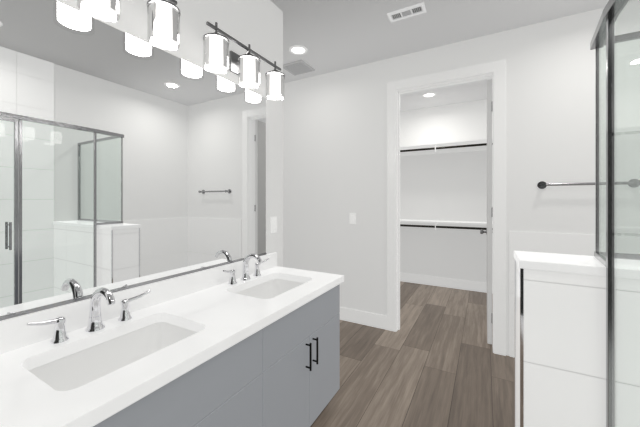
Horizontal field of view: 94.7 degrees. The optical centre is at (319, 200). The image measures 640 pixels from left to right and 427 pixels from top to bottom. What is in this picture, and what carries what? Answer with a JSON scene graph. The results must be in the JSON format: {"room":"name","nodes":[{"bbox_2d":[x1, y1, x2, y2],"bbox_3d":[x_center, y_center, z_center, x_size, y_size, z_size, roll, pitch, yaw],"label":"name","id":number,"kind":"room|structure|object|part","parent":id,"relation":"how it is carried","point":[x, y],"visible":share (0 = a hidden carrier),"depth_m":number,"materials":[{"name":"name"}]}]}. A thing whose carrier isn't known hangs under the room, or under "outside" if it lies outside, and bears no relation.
{"room":"bathroom","nodes":[
{"label":"bathroom","id":0,"kind":"room"},
{"bbox_2d":[0,252,275,351],"bbox_3d":[-0.690,0.430,1.485,0.020,0.100,1.520,0,0,29],"label":"backsplash","id":1,"kind":"structure","parent":0,"relation":"attached to","point":[10,337],"depth_m":1.33,"materials":[{"name":"white stone"}]},
{"bbox_2d":[0,0,282,320],"bbox_3d":[-1.036,-0.060,1.003,0.133,2.740,2.900,0,0,29],"label":"wall","id":2,"kind":"structure","parent":0,"point":[127,161],"depth_m":1.26,"materials":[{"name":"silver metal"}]},
{"bbox_2d":[77,0,119,21],"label":"sconce","id":3,"kind":"object","parent":2,"relation":"attached to","point":[106,8],"depth_m":1.08,"materials":[{"name":"grey glass"}]},
{"bbox_2d":[147,0,180,49],"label":"sconce","id":4,"kind":"object","parent":2,"relation":"attached to","point":[163,22],"depth_m":1.26,"materials":[{"name":"grey glass"}]},
{"bbox_2d":[203,21,284,100],"bbox_3d":[-0.441,-0.813,1.781,0.169,0.242,0.632,0,0,29],"label":"sconce","id":5,"kind":"object","parent":2,"relation":"attached to","point":[218,55],"visible":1,"depth_m":1.72,"materials":[{"name":"grey glass"}]},
{"bbox_2d":[270,217,276,232],"bbox_3d":[-0.334,0.180,2.140,0.008,0.116,0.072,0,0,29],"label":"electrical outlet plate","id":6,"kind":"object","parent":2,"relation":"attached to","point":[273,224],"visible":1,"depth_m":2.13,"materials":[{"name":"white plastic"}]},
{"bbox_2d":[310,281,514,426],"bbox_3d":[0.357,1.360,1.931,4.060,0.100,6.120,0,0,29],"label":"floor","id":7,"kind":"structure","parent":0,"point":[434,361],"depth_m":2.27,"materials":[{"name":"brown wood"}]},
{"bbox_2d":[84,280,343,426],"bbox_3d":[-0.454,0.915,1.354,0.560,0.790,1.500,0,0,29],"label":"bathroom vanity","id":8,"kind":"object","parent":7,"relation":"on","point":[251,340],"depth_m":1.23,"materials":[{"name":"grey wood"}]},
{"bbox_2d":[0,264,343,426],"bbox_3d":[-0.457,0.500,1.355,0.553,0.040,1.520,0,0,29],"label":"countertop","id":9,"kind":"structure","parent":8,"relation":"on","point":[222,314],"depth_m":0.95,"materials":[{"name":"white stone"}]},
{"bbox_2d":[20,287,151,343],"bbox_3d":[-0.793,0.399,1.074,0.157,0.162,0.390,0,0,29],"label":"faucet","id":10,"kind":"object","parent":9,"relation":"on","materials":[{"name":"silver metal"}]},
{"bbox_2d":[28,320,199,387],"bbox_3d":[-0.658,0.583,0.998,0.344,0.151,0.490,0,0,29],"label":"sink","id":11,"kind":"object","parent":9,"relation":"in","point":[69,369],"depth_m":1.09,"materials":[{"name":"white ceramic"}]},
{"bbox_2d":[220,253,271,283],"bbox_3d":[-0.408,0.399,1.763,0.157,0.162,0.390,0,0,29],"label":"faucet","id":12,"kind":"object","parent":9,"relation":"on","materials":[{"name":"silver metal"}]},
{"bbox_2d":[236,276,303,299],"bbox_3d":[-0.273,0.583,1.688,0.344,0.151,0.490,0,0,29],"label":"sink","id":13,"kind":"object","parent":9,"relation":"in","point":[266,288],"depth_m":1.88,"materials":[{"name":"white ceramic"}]},
{"bbox_2d":[400,98,492,282],"bbox_3d":[2.127,-0.060,4.379,3.360,2.740,0.120,0,0,29],"label":"wall","id":14,"kind":"structure","parent":0,"point":[451,186],"depth_m":4.44,"materials":[{"name":"white paint"}]},
{"bbox_2d":[400,272,492,293],"bbox_3d":[2.094,1.240,4.320,3.120,0.140,0.015,0,0,29],"label":"baseboard","id":15,"kind":"structure","parent":14,"relation":"attached to","point":[448,282],"depth_m":4.43,"materials":[{"name":"white wood"}]},
{"bbox_2d":[400,138,492,229],"bbox_3d":[2.021,-0.195,4.191,3.116,1.250,0.309,0,0,29],"label":"closet shelving","id":16,"kind":"object","parent":14,"relation":"attached to","point":[450,146],"visible":0.33,"depth_m":4.28,"materials":[{"name":"white wood"}]},
{"bbox_2d":[271,0,632,111],"bbox_3d":[0.357,-1.480,1.931,4.060,0.100,6.120,0,0,29],"label":"ceiling","id":17,"kind":"structure","parent":0,"point":[333,35],"depth_m":2.44,"materials":[{"name":"white paint"}]},
{"bbox_2d":[289,45,307,54],"bbox_3d":[-0.207,-1.425,2.808,0.176,0.008,0.176,0,0,29],"label":"recessed light","id":18,"kind":"object","parent":17,"relation":"in","point":[298,49],"visible":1,"depth_m":2.80,"materials":[{"name":"white plastic"}]},
{"bbox_2d":[283,59,314,75],"bbox_3d":[-0.239,-1.423,3.181,0.270,0.014,0.270,0,0,29],"label":"ceiling vent","id":19,"kind":"object","parent":17,"relation":"in","point":[297,67],"visible":0.92,"depth_m":3.17,"materials":[{"name":"grey"}]},
{"bbox_2d":[387,2,425,22],"bbox_3d":[0.658,-1.424,2.244,0.270,0.012,0.115,0,0,29],"label":"ceiling vent","id":20,"kind":"object","parent":17,"relation":"in","point":[407,12],"visible":0.98,"depth_m":2.23,"materials":[{"name":"white metal"}]},
{"bbox_2d":[422,92,435,96],"bbox_3d":[1.483,-1.425,4.006,0.176,0.008,0.176,0,0,29],"label":"recessed light","id":21,"kind":"object","parent":17,"relation":"in","point":[431,94],"visible":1,"depth_m":3.98,"materials":[{"name":"white"}]},
{"bbox_2d":[283,0,639,355],"bbox_3d":[0.914,-0.060,2.926,4.060,2.740,0.120,0,0,29],"label":"wall","id":22,"kind":"structure","parent":0,"point":[550,101],"depth_m":2.63,"materials":[{"name":"white paint"}]},
{"bbox_2d":[349,213,355,223],"bbox_3d":[0.350,0.200,3.167,0.072,0.116,0.008,0,0,29],"label":"switch plate","id":23,"kind":"object","parent":22,"relation":"attached to","point":[352,218],"visible":1,"depth_m":3.16,"materials":[{"name":"white plastic"}]},
{"bbox_2d":[340,307,386,329],"bbox_3d":[-0.053,1.240,3.389,1.680,0.140,0.015,0,0,29],"label":"baseboard","id":24,"kind":"structure","parent":22,"relation":"attached to","point":[365,318],"depth_m":3.10,"materials":[{"name":"white wood"}]},
{"bbox_2d":[398,93,399,329],"bbox_3d":[0.802,0.110,2.991,0.012,2.400,0.035,0,0,29],"label":"door frame","id":25,"kind":"object","parent":22,"relation":"attached to","point":[398,211],"visible":0.93,"depth_m":2.98,"materials":[{"name":"white wood"}]},
{"bbox_2d":[396,72,493,93],"bbox_3d":[1.156,-1.100,2.791,0.865,0.020,0.124,0,0,29],"label":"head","id":26,"kind":"structure","parent":22,"relation":"attached to","point":[451,81],"depth_m":2.73,"materials":[{"name":"white"}]},
{"bbox_2d":[398,75,492,93],"bbox_3d":[1.157,-1.084,2.793,0.825,0.012,0.035,0,0,29],"label":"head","id":27,"kind":"structure","parent":26,"relation":"attached to","point":[449,84],"depth_m":2.76,"materials":[{"name":"white"}]},
{"bbox_2d":[387,59,505,355],"bbox_3d":[1.152,0.062,2.784,1.015,2.495,0.140,0,0,29],"label":"door frame","id":28,"kind":"structure","parent":22,"relation":"attached to","point":[499,207],"depth_m":2.53,"materials":[{"name":"white wood"}]},
{"bbox_2d":[487,79,492,343],"bbox_3d":[1.730,0.106,3.010,0.044,2.384,0.831,0,0,29],"label":"door","id":29,"kind":"structure","parent":22,"relation":"in","point":[489,211],"depth_m":2.66,"materials":[{"name":"white wood"}]},
{"bbox_3d":[1.552,0.110,2.658,0.012,1.990,0.042,0,0,29],"label":"door hinges","id":30,"kind":"part","parent":29,"relation":"part of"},
{"bbox_2d":[509,231,639,357],"bbox_3d":[2.069,0.785,2.205,1.100,1.050,0.012,0,0,29],"label":"wall tiles","id":31,"kind":"structure","parent":22,"relation":"attached to","point":[566,243],"depth_m":2.35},
{"bbox_2d":[537,179,639,188],"bbox_3d":[1.996,-0.120,2.208,0.592,0.062,0.077,0,0,29],"label":"towel bar","id":32,"kind":"object","parent":22,"relation":"attached to","point":[541,184],"visible":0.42,"depth_m":2.22,"materials":[{"name":"silver metal"}]},
{"bbox_2d":[516,262,639,426],"bbox_3d":[1.318,0.782,0.924,1.160,1.055,0.230,0,0,29],"label":"wall","id":33,"kind":"structure","parent":0,"point":[564,349],"depth_m":1.04,"materials":[{"name":"tile"}]},
{"bbox_2d":[515,260,523,426],"bbox_3d":[0.813,0.783,1.207,0.010,1.054,0.238,0,0,29],"label":"trim","id":34,"kind":"structure","parent":33,"relation":"attached to","point":[521,347],"depth_m":1.10,"materials":[{"name":"silver metal"}]},
{"bbox_2d":[514,251,639,278],"bbox_3d":[1.315,0.240,0.926,1.168,0.030,0.246,0,0,29],"label":"ledge","id":35,"kind":"object","parent":33,"relation":"on","point":[581,264],"depth_m":1.06,"materials":[{"name":"stone"}]},
{"bbox_3d":[0.376,1.260,-0.064,0.090,0.100,2.415,0,0,29],"label":"curb","id":36,"kind":"object","parent":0,"visible":0},
{"bbox_2d":[590,0,639,426],"bbox_3d":[0.807,0.289,-0.175,0.954,1.839,2.640,0,0,29],"label":"glass shower enclosure","id":37,"kind":"object","parent":36,"relation":"on","point":[604,34],"visible":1,"depth_m":0.96,"materials":[{"name":"clear glass"}]}
]}

